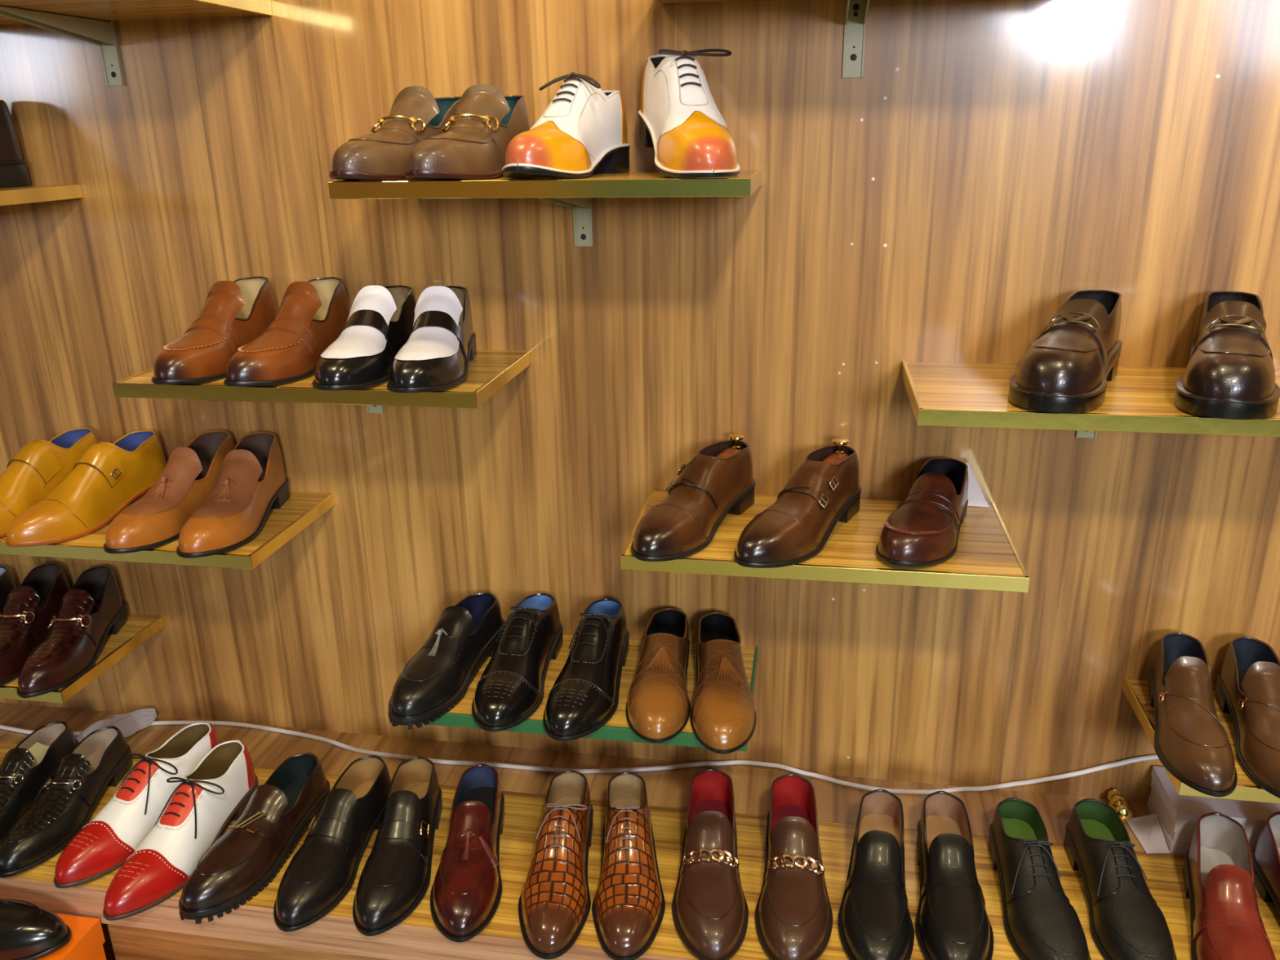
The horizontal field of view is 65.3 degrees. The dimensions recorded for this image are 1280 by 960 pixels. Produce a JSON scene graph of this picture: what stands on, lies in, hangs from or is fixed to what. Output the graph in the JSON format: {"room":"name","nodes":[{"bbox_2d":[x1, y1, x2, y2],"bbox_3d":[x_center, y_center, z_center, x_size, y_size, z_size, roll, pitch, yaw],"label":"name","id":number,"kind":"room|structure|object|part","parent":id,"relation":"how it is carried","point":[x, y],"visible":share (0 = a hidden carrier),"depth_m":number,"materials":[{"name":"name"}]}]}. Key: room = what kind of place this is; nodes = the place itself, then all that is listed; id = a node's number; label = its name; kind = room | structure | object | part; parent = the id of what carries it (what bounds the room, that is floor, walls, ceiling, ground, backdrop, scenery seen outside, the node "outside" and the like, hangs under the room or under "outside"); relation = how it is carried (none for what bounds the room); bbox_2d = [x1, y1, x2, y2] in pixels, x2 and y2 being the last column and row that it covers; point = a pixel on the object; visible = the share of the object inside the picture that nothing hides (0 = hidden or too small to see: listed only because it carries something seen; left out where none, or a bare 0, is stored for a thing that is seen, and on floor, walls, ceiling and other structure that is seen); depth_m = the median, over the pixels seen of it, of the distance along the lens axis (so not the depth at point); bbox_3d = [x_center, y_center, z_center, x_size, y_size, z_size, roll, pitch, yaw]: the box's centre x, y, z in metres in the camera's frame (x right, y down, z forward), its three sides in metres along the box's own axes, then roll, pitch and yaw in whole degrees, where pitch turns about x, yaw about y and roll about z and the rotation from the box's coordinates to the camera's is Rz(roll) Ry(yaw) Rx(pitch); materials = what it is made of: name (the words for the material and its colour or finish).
{"room":"shoe store","nodes":[
{"label":"shoe store","id":0,"kind":"room"},
{"bbox_2d":[208,723,219,749],"bbox_3d":[-0.692,0.433,1.628,0.013,0.065,0.045,-6,20,-15],"label":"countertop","id":1,"kind":"structure","parent":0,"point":[215,741],"depth_m":1.62,"materials":[{"name":"leather"}]},
{"bbox_2d":[240,740,255,789],"bbox_3d":[-0.620,0.448,1.581,0.013,0.065,0.045,-10,21,-24],"label":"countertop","id":2,"kind":"structure","parent":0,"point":[251,772],"depth_m":1.57,"materials":[{"name":"leather"}]},
{"bbox_2d":[618,92,627,143],"bbox_3d":[-0.024,-0.478,1.314,0.014,0.066,0.046,-6,20,-14],"label":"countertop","id":3,"kind":"structure","parent":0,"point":[624,137],"depth_m":1.30,"materials":[{"name":"leather"}]},
{"bbox_2d":[0,0,1279,802],"bbox_3d":[0.228,-0.578,1.282,14.000,2.274,0.021,2,20,9],"label":"wall","id":4,"kind":"structure","parent":0,"point":[989,164],"depth_m":1.45,"materials":[{"name":"laminate"}]},
{"bbox_2d":[0,184,83,205],"bbox_3d":[-1.114,-0.367,1.452,0.500,0.104,0.256,2,20,9],"label":"display shelf","id":5,"kind":"object","parent":4,"relation":"attached to","point":[33,193],"visible":1,"depth_m":1.44,"materials":[{"name":"laminate"}]},
{"bbox_2d":[0,100,31,187],"bbox_3d":[-0.994,-0.462,1.379,0.097,0.121,0.280,8,21,24],"label":"shoe","id":6,"kind":"object","parent":5,"relation":"on","point":[14,172],"visible":1,"depth_m":1.46,"materials":[{"name":"leather"}]},
{"bbox_2d":[0,613,165,703],"bbox_3d":[-1.103,0.319,1.693,0.500,0.104,0.256,2,20,9],"label":"display shelf","id":7,"kind":"object","parent":4,"relation":"attached to","point":[138,628],"visible":0.31,"depth_m":1.64,"materials":[{"name":"laminate"}]},
{"bbox_2d":[0,565,16,613],"bbox_3d":[-1.118,0.225,1.639,0.097,0.111,0.286,-2,19,-3],"label":"loafer","id":8,"kind":"object","parent":7,"relation":"on","point":[7,584],"visible":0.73,"depth_m":1.72,"materials":[{"name":"leather"}]},
{"bbox_2d":[0,562,70,685],"bbox_3d":[-1.014,0.234,1.623,0.089,0.101,0.286,-1,19,-1],"label":"loafer","id":9,"kind":"object","parent":7,"relation":"on","point":[28,611],"visible":0.94,"depth_m":1.63,"materials":[{"name":"leather"}]},
{"bbox_2d":[16,565,127,697],"bbox_3d":[-0.916,0.237,1.608,0.089,0.101,0.286,-2,19,-2],"label":"loafer","id":10,"kind":"object","parent":7,"relation":"on","point":[94,609],"visible":1,"depth_m":1.59,"materials":[{"name":"leather"}]},
{"bbox_2d":[0,0,272,85],"bbox_3d":[-0.776,-0.580,1.315,0.500,0.104,0.256,2,20,9],"label":"display shelf","id":11,"kind":"object","parent":4,"relation":"attached to","point":[91,21],"visible":1,"depth_m":1.33,"materials":[{"name":"laminate"}]},
{"bbox_3d":[-0.776,-0.620,1.301,0.500,0.020,0.256,2,20,9],"label":"edge trim","id":12,"kind":"part","parent":11,"relation":"part of","materials":[{"name":"brown wood"}]},
{"bbox_2d":[0,491,335,569],"bbox_3d":[-0.761,0.102,1.554,0.500,0.104,0.256,2,20,9],"label":"display shelf","id":13,"kind":"object","parent":4,"relation":"attached to","point":[281,525],"visible":0.36,"depth_m":1.43,"materials":[{"name":"laminate"}]},
{"bbox_2d":[0,427,98,537],"bbox_3d":[-0.947,0.001,1.531,0.098,0.110,0.282,4,20,13],"label":"shoe","id":14,"kind":"object","parent":13,"relation":"on","point":[39,466],"visible":0.77,"depth_m":1.52,"materials":[{"name":"leather"}]},
{"bbox_2d":[4,430,166,546],"bbox_3d":[-0.828,0.006,1.509,0.098,0.110,0.281,8,21,25],"label":"shoe","id":15,"kind":"object","parent":13,"relation":"on","point":[108,477],"visible":0.96,"depth_m":1.49,"materials":[{"name":"leather"}]},
{"bbox_2d":[103,430,235,553],"bbox_3d":[-0.697,0.012,1.490,0.097,0.107,0.282,4,20,15],"label":"loafer","id":16,"kind":"object","parent":13,"relation":"on","point":[189,476],"visible":0.91,"depth_m":1.47,"materials":[{"name":"leather"}]},
{"bbox_2d":[176,431,289,558],"bbox_3d":[-0.599,0.016,1.473,0.097,0.107,0.282,0,19,4],"label":"loafer","id":17,"kind":"object","parent":13,"relation":"on","point":[251,481],"visible":1,"depth_m":1.46,"materials":[{"name":"leather"}]},
{"bbox_2d":[111,349,532,413],"bbox_3d":[-0.429,-0.111,1.418,0.503,0.104,0.256,2,20,9],"label":"display shelf","id":18,"kind":"object","parent":4,"relation":"attached to","point":[489,371],"visible":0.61,"depth_m":1.30,"materials":[{"name":"laminate"}]},
{"bbox_2d":[151,276,277,384],"bbox_3d":[-0.593,-0.214,1.393,0.097,0.114,0.278,3,20,10],"label":"loafer","id":19,"kind":"object","parent":18,"relation":"on","point":[237,313],"visible":0.95,"depth_m":1.37,"materials":[{"name":"leather"}]},
{"bbox_2d":[223,276,350,386],"bbox_3d":[-0.480,-0.210,1.373,0.097,0.114,0.278,3,20,12],"label":"loafer","id":20,"kind":"object","parent":18,"relation":"on","point":[312,314],"visible":0.97,"depth_m":1.35,"materials":[{"name":"leather"}]},
{"bbox_2d":[312,284,416,390],"bbox_3d":[-0.370,-0.202,1.352,0.097,0.110,0.285,2,20,8],"label":"loafer","id":21,"kind":"object","parent":18,"relation":"on","point":[380,322],"visible":0.94,"depth_m":1.32,"materials":[{"name":"leather"}]},
{"bbox_2d":[386,285,476,392],"bbox_3d":[-0.275,-0.198,1.336,0.097,0.110,0.287,0,19,2],"label":"loafer","id":22,"kind":"object","parent":18,"relation":"on","point":[437,352],"visible":1,"depth_m":1.30,"materials":[{"name":"leather"}]},
{"bbox_2d":[328,168,763,246],"bbox_3d":[-0.101,-0.337,1.279,0.499,0.102,0.256,2,20,9],"label":"display shelf","id":23,"kind":"object","parent":4,"relation":"attached to","point":[575,193],"visible":0.93,"depth_m":1.16,"materials":[{"name":"laminate"}]},
{"bbox_2d":[328,85,461,179],"bbox_3d":[-0.300,-0.439,1.260,0.097,0.110,0.280,7,21,22],"label":"loafer","id":24,"kind":"object","parent":23,"relation":"on","point":[415,115],"visible":0.74,"depth_m":1.21,"materials":[{"name":"leather"}]},
{"bbox_2d":[404,84,529,179],"bbox_3d":[-0.208,-0.435,1.243,0.097,0.110,0.280,5,20,17],"label":"loafer","id":25,"kind":"object","parent":23,"relation":"on","point":[486,121],"visible":0.9,"depth_m":1.21,"materials":[{"name":"leather"}]},
{"bbox_3d":[-0.102,-0.376,1.265,0.499,0.020,0.256,2,20,9],"label":"edge trim","id":26,"kind":"part","parent":23,"relation":"part of","materials":[{"name":"wood"}]},
{"bbox_2d":[502,71,630,177],"bbox_3d":[-0.094,-0.436,1.225,0.098,0.121,0.277,5,20,17],"label":"shoe","id":27,"kind":"object","parent":23,"relation":"on","point":[582,132],"visible":1,"depth_m":1.20,"materials":[{"name":"leather"}]},
{"bbox_2d":[638,48,739,177],"bbox_3d":[0.061,-0.444,1.203,0.102,0.142,0.286,-3,19,-6],"label":"shoe","id":28,"kind":"object","parent":23,"relation":"on","point":[679,116],"visible":1,"depth_m":1.16,"materials":[{"name":"leather"}]},
{"bbox_2d":[422,634,758,751],"bbox_3d":[-0.080,0.344,1.516,0.500,0.104,0.256,2,20,9],"label":"display shelf","id":29,"kind":"object","parent":4,"relation":"attached to","point":[617,728],"visible":0.16,"depth_m":1.44,"materials":[{"name":"laminate"}]},
{"bbox_2d":[388,592,505,729],"bbox_3d":[-0.288,0.250,1.492,0.100,0.098,0.296,6,20,18],"label":"loafer","id":30,"kind":"object","parent":29,"relation":"on","point":[437,677],"visible":0.98,"depth_m":1.45,"materials":[{"name":"leather"}]},
{"bbox_2d":[471,592,563,731],"bbox_3d":[-0.180,0.250,1.474,0.100,0.107,0.293,3,20,11],"label":"shoe","id":31,"kind":"object","parent":29,"relation":"on","point":[509,690],"visible":1,"depth_m":1.44,"materials":[{"name":"leather"}]},
{"bbox_2d":[542,598,629,741],"bbox_3d":[-0.073,0.256,1.450,0.100,0.107,0.297,3,20,11],"label":"shoe","id":32,"kind":"object","parent":29,"relation":"on","point":[584,696],"visible":1,"depth_m":1.41,"materials":[{"name":"leather"}]},
{"bbox_2d":[626,608,690,742],"bbox_3d":[0.027,0.268,1.445,0.091,0.085,0.287,0,19,3],"label":"loafer","id":33,"kind":"object","parent":29,"relation":"on","point":[658,706],"visible":1,"depth_m":1.39,"materials":[{"name":"leather"}]},
{"bbox_2d":[690,611,755,754],"bbox_3d":[0.120,0.274,1.423,0.091,0.085,0.297,1,19,6],"label":"loafer","id":34,"kind":"object","parent":29,"relation":"on","point":[723,713],"visible":1,"depth_m":1.37,"materials":[{"name":"leather"}]},
{"bbox_2d":[654,0,869,77],"bbox_3d":[0.255,-0.529,1.146,0.506,0.113,0.256,2,20,9],"label":"display shelf","id":35,"kind":"object","parent":4,"relation":"attached to","point":[855,13],"visible":1,"depth_m":1.27,"materials":[{"name":"metal"}]},
{"bbox_2d":[620,488,1029,592],"bbox_3d":[0.244,0.114,1.376,0.500,0.104,0.256,2,20,9],"label":"display shelf","id":36,"kind":"object","parent":4,"relation":"attached to","point":[986,557],"visible":0.58,"depth_m":1.27,"materials":[{"name":"laminate"}]},
{"bbox_2d":[631,440,755,561],"bbox_3d":[0.074,0.020,1.354,0.097,0.095,0.292,11,22,30],"label":"shoe","id":37,"kind":"object","parent":36,"relation":"on","point":[709,487],"visible":0.96,"depth_m":1.33,"materials":[{"name":"leather"}]},
{"bbox_2d":[715,433,744,457],"bbox_3d":[0.118,-0.025,1.414,0.038,0.063,0.095,11,22,30],"label":"tree","id":38,"kind":"object","parent":37,"relation":"on","point":[730,451],"visible":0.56,"depth_m":1.43,"materials":[{"name":"brown wood"}]},
{"bbox_3d":[0.139,-0.056,1.435,0.024,0.020,0.024,11,22,30],"label":"knob","id":39,"kind":"part","parent":38,"relation":"part of","materials":[{"name":"gold metal"}]},
{"bbox_2d":[733,444,861,568],"bbox_3d":[0.215,0.028,1.324,0.097,0.095,0.296,12,23,33],"label":"shoe","id":40,"kind":"object","parent":36,"relation":"on","point":[818,495],"visible":0.98,"depth_m":1.29,"materials":[{"name":"leather"}]},
{"bbox_2d":[822,437,848,463],"bbox_3d":[0.263,-0.017,1.383,0.038,0.063,0.096,12,23,33],"label":"tree","id":41,"kind":"object","parent":40,"relation":"on","point":[839,455],"visible":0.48,"depth_m":1.40,"materials":[{"name":"brown wood"}]},
{"bbox_3d":[0.282,-0.048,1.405,0.024,0.020,0.024,12,23,33],"label":"knob","id":42,"kind":"part","parent":41,"relation":"part of","materials":[{"name":"gold metal"}]},
{"bbox_2d":[875,457,968,566],"bbox_3d":[0.380,0.036,1.316,0.095,0.080,0.261,9,22,27],"label":"loafer","id":43,"kind":"object","parent":36,"relation":"on","point":[924,529],"visible":1,"depth_m":1.27,"materials":[{"name":"leather"}]},
{"bbox_2d":[964,462,989,506],"bbox_3d":[0.461,0.005,1.424,0.076,0.064,0.010,3,20,11],"label":"folded paper","id":44,"kind":"object","parent":36,"relation":"on","point":[975,497],"visible":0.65,"depth_m":1.42,"materials":[{"name":"beige paper"}]},
{"bbox_2d":[901,360,1279,438],"bbox_3d":[0.591,-0.066,1.249,0.500,0.102,0.256,2,20,9],"label":"display shelf","id":45,"kind":"object","parent":4,"relation":"attached to","point":[1138,399],"visible":0.67,"depth_m":1.16,"materials":[{"name":"laminate"}]},
{"bbox_2d":[1008,289,1122,413],"bbox_3d":[0.524,-0.164,1.220,0.105,0.106,0.276,10,22,28],"label":"loafer","id":46,"kind":"object","parent":45,"relation":"on","point":[1068,367],"visible":1,"depth_m":1.15,"materials":[{"name":"leather"}]},
{"bbox_2d":[1173,290,1279,419],"bbox_3d":[0.703,-0.153,1.181,0.105,0.106,0.274,11,23,30],"label":"loafer","id":47,"kind":"object","parent":45,"relation":"on","point":[1229,373],"visible":1,"depth_m":1.11,"materials":[{"name":"leather"}]},
{"bbox_2d":[1121,677,1279,804],"bbox_3d":[0.948,0.396,1.348,0.500,0.104,0.256,2,20,9],"label":"display shelf","id":48,"kind":"object","parent":4,"relation":"attached to","point":[1136,691],"visible":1,"depth_m":1.36,"materials":[{"name":"laminate"}]},
{"bbox_2d":[1148,631,1237,796],"bbox_3d":[0.735,0.300,1.330,0.090,0.098,0.286,5,20,17],"label":"loafer","id":49,"kind":"object","parent":48,"relation":"on","point":[1191,741],"visible":1,"depth_m":1.30,"materials":[{"name":"leather"}]},
{"bbox_2d":[1214,635,1279,798],"bbox_3d":[0.829,0.304,1.313,0.090,0.098,0.286,4,20,14],"label":"loafer","id":50,"kind":"object","parent":48,"relation":"on","point":[1247,688],"visible":1,"depth_m":1.32,"materials":[{"name":"leather"}]},
{"bbox_3d":[-0.168,1.779,-0.512,14.000,0.020,5.000,2,20,9],"label":"floor","id":51,"kind":"structure","parent":0,"visible":0},
{"bbox_2d":[0,702,1279,959],"bbox_3d":[0.213,0.769,1.526,5.200,0.524,0.420,2,20,9],"label":"display platform","id":52,"kind":"object","parent":51,"relation":"on","point":[250,931],"depth_m":1.45,"materials":[{"name":"laminate"}]},
{"bbox_2d":[0,720,79,846],"bbox_3d":[-0.993,0.481,1.571,0.089,0.085,0.300,1,19,5],"label":"loafer","id":53,"kind":"object","parent":52,"relation":"on","point":[20,785],"visible":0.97,"depth_m":1.58,"materials":[{"name":"leather"}]},
{"bbox_2d":[27,742,49,768],"bbox_3d":[-0.988,0.463,1.621,0.048,0.018,0.105,1,19,5],"label":"insert","id":54,"kind":"object","parent":53,"relation":"in","point":[38,750],"visible":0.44,"depth_m":1.65,"materials":[{"name":"beige"}]},
{"bbox_2d":[0,725,133,877],"bbox_3d":[-0.894,0.485,1.554,0.089,0.085,0.300,1,19,4],"label":"loafer","id":55,"kind":"object","parent":52,"relation":"on","point":[101,759],"visible":1,"depth_m":1.53,"materials":[{"name":"leather"}]},
{"bbox_3d":[-1.530,0.722,1.879,1.644,0.435,0.280,2,20,9],"label":"recessed panel","id":56,"kind":"part","parent":52,"relation":"part of","materials":[{"name":"laminate"}]},
{"bbox_2d":[75,708,157,742],"bbox_3d":[-0.934,0.437,1.772,0.139,0.033,0.068,-14,23,-33],"label":"cloth","id":57,"kind":"object","parent":52,"relation":"on","point":[130,723],"visible":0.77,"depth_m":1.77,"materials":[{"name":"grey fabric"}]},
{"bbox_2d":[53,721,219,888],"bbox_3d":[-0.757,0.482,1.522,0.109,0.108,0.310,7,21,22],"label":"shoe","id":58,"kind":"object","parent":52,"relation":"on","point":[102,846],"visible":0.91,"depth_m":1.49,"materials":[{"name":"leather"}]},
{"bbox_2d":[102,739,258,920],"bbox_3d":[-0.665,0.500,1.466,0.102,0.108,0.310,6,20,18],"label":"shoe","id":59,"kind":"object","parent":52,"relation":"on","point":[220,788],"visible":0.99,"depth_m":1.44,"materials":[{"name":"leather"}]},
{"bbox_3d":[1.023,0.847,1.398,3.555,0.435,0.396,2,20,9],"label":"panel","id":60,"kind":"part","parent":52,"relation":"part of","materials":[{"name":"laminate"}]},
{"bbox_2d":[178,752,330,924],"bbox_3d":[-0.559,0.508,1.462,0.105,0.091,0.298,5,20,17],"label":"loafer","id":61,"kind":"object","parent":52,"relation":"on","point":[242,862],"visible":0.98,"depth_m":1.43,"materials":[{"name":"leather"}]},
{"bbox_2d":[273,755,391,932],"bbox_3d":[-0.443,0.510,1.445,0.099,0.094,0.300,3,20,12],"label":"shoe","id":62,"kind":"object","parent":52,"relation":"on","point":[323,870],"visible":0.99,"depth_m":1.42,"materials":[{"name":"leather"}]},
{"bbox_2d":[352,755,442,936],"bbox_3d":[-0.345,0.512,1.438,0.099,0.094,0.300,0,19,2],"label":"shoe","id":63,"kind":"object","parent":52,"relation":"on","point":[395,877],"visible":1,"depth_m":1.40,"materials":[{"name":"leather"}]},
{"bbox_2d":[430,763,504,942],"bbox_3d":[-0.243,0.519,1.426,0.099,0.085,0.298,-1,19,0],"label":"loafer","id":64,"kind":"object","parent":52,"relation":"on","point":[466,893],"visible":1,"depth_m":1.38,"materials":[{"name":"leather"}]},
{"bbox_2d":[518,769,593,959],"bbox_3d":[-0.114,0.518,1.395,0.100,0.103,0.300,0,19,4],"label":"shoe","id":65,"kind":"object","parent":52,"relation":"on","point":[554,903],"visible":1,"depth_m":1.36,"materials":[{"name":"leather"}]},
{"bbox_2d":[0,720,1159,794],"bbox_3d":[-0.098,0.421,1.662,2.126,0.107,0.080,2,20,7],"label":"cable","id":66,"kind":"object","parent":52,"relation":"on","point":[1146,757],"visible":0.82,"depth_m":1.65,"materials":[{"name":"white plastic"}]},
{"bbox_2d":[591,771,665,959],"bbox_3d":[-0.017,0.519,1.388,0.100,0.103,0.300,-1,19,0],"label":"shoe","id":67,"kind":"object","parent":52,"relation":"on","point":[628,906],"visible":1,"depth_m":1.35,"materials":[{"name":"leather"}]},
{"bbox_2d":[671,768,748,959],"bbox_3d":[0.093,0.523,1.384,0.102,0.094,0.302,-1,19,-1],"label":"loafer","id":68,"kind":"object","parent":52,"relation":"on","point":[710,910],"visible":1,"depth_m":1.35,"materials":[{"name":"leather"}]},
{"bbox_3d":[0.097,0.516,1.366,0.077,0.025,0.023,1,19,4],"label":"chain","id":69,"kind":"part","parent":68,"relation":"part of","materials":[{"name":"gold metal"}]},
{"bbox_2d":[755,773,832,959],"bbox_3d":[0.216,0.526,1.369,0.102,0.094,0.302,3,20,12],"label":"loafer","id":70,"kind":"object","parent":52,"relation":"on","point":[793,913],"visible":1,"depth_m":1.33,"materials":[{"name":"leather"}]},
{"bbox_3d":[0.211,0.519,1.351,0.077,0.025,0.023,1,19,7],"label":"chain","id":71,"kind":"part","parent":70,"relation":"part of","materials":[{"name":"gold metal"}]},
{"bbox_2d":[837,788,914,959],"bbox_3d":[0.318,0.535,1.351,0.098,0.086,0.302,2,20,9],"label":"loafer","id":72,"kind":"object","parent":52,"relation":"on","point":[874,921],"visible":1,"depth_m":1.32,"materials":[{"name":"leather"}]},
{"bbox_2d":[915,790,993,959],"bbox_3d":[0.423,0.536,1.341,0.098,0.086,0.302,4,20,14],"label":"loafer","id":73,"kind":"object","parent":52,"relation":"on","point":[952,922],"visible":1,"depth_m":1.31,"materials":[{"name":"leather"}]},
{"bbox_2d":[988,797,1090,959],"bbox_3d":[0.530,0.536,1.332,0.097,0.088,0.305,1,19,5],"label":"shoe","id":74,"kind":"object","parent":52,"relation":"on","point":[1041,922],"visible":1,"depth_m":1.31,"materials":[{"name":"leather"}]},
{"bbox_3d":[0.731,0.498,1.523,0.028,0.028,0.056,2,20,9],"label":"brass knob","id":75,"kind":"part","parent":52,"relation":"part of","materials":[{"name":"gold metal"}]},
{"bbox_2d":[1063,798,1177,959],"bbox_3d":[0.639,0.536,1.327,0.097,0.088,0.305,1,19,6],"label":"shoe","id":76,"kind":"object","parent":52,"relation":"on","point":[1126,922],"visible":1,"depth_m":1.31,"materials":[{"name":"leather"}]},
{"bbox_2d":[1127,765,1279,853],"bbox_3d":[0.912,0.495,1.458,0.363,0.070,0.118,2,20,9],"label":"carton","id":77,"kind":"object","parent":52,"relation":"on","point":[1170,827],"visible":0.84,"depth_m":1.44,"materials":[{"name":"white cardboard"}]},
{"bbox_3d":[0.932,0.469,1.449,0.322,0.018,0.111,2,20,9],"label":"lid","id":78,"kind":"part","parent":77,"relation":"part of","materials":[{"name":"white cardboard"}]},
{"bbox_2d":[1182,812,1276,959],"bbox_3d":[0.754,0.549,1.269,0.097,0.098,0.305,5,20,17],"label":"loafer","id":79,"kind":"object","parent":52,"relation":"on","point":[1226,922],"visible":1,"depth_m":1.28,"materials":[{"name":"leather"}]},
{"bbox_2d":[1250,811,1279,914],"bbox_3d":[0.869,0.550,1.263,0.097,0.098,0.305,2,19,7],"label":"loafer","id":80,"kind":"object","parent":52,"relation":"on","point":[1265,857],"visible":0.98,"depth_m":1.35,"materials":[{"name":"leather"}]},
{"bbox_3d":[-0.946,1.005,1.475,0.338,0.149,0.209,2,20,9],"label":"shoe box","id":81,"kind":"object","parent":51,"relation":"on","visible":0},
{"bbox_3d":[-0.949,0.863,1.425,0.338,0.149,0.209,2,20,9],"label":"shoe box","id":82,"kind":"object","parent":81,"relation":"on","visible":0},
{"bbox_2d":[35,913,106,959],"bbox_3d":[-0.951,0.722,1.376,0.338,0.149,0.209,2,20,9],"label":"shoe box","id":83,"kind":"object","parent":82,"relation":"on","point":[86,940],"visible":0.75,"depth_m":1.40,"materials":[{"name":"orange cardboard"}]},
{"bbox_2d":[0,898,71,959],"bbox_3d":[-0.930,0.597,1.374,0.295,0.086,0.097,2,20,9],"label":"shoe","id":84,"kind":"object","parent":83,"relation":"on","point":[28,931],"visible":1,"depth_m":1.35,"materials":[{"name":"leather"}]}
]}

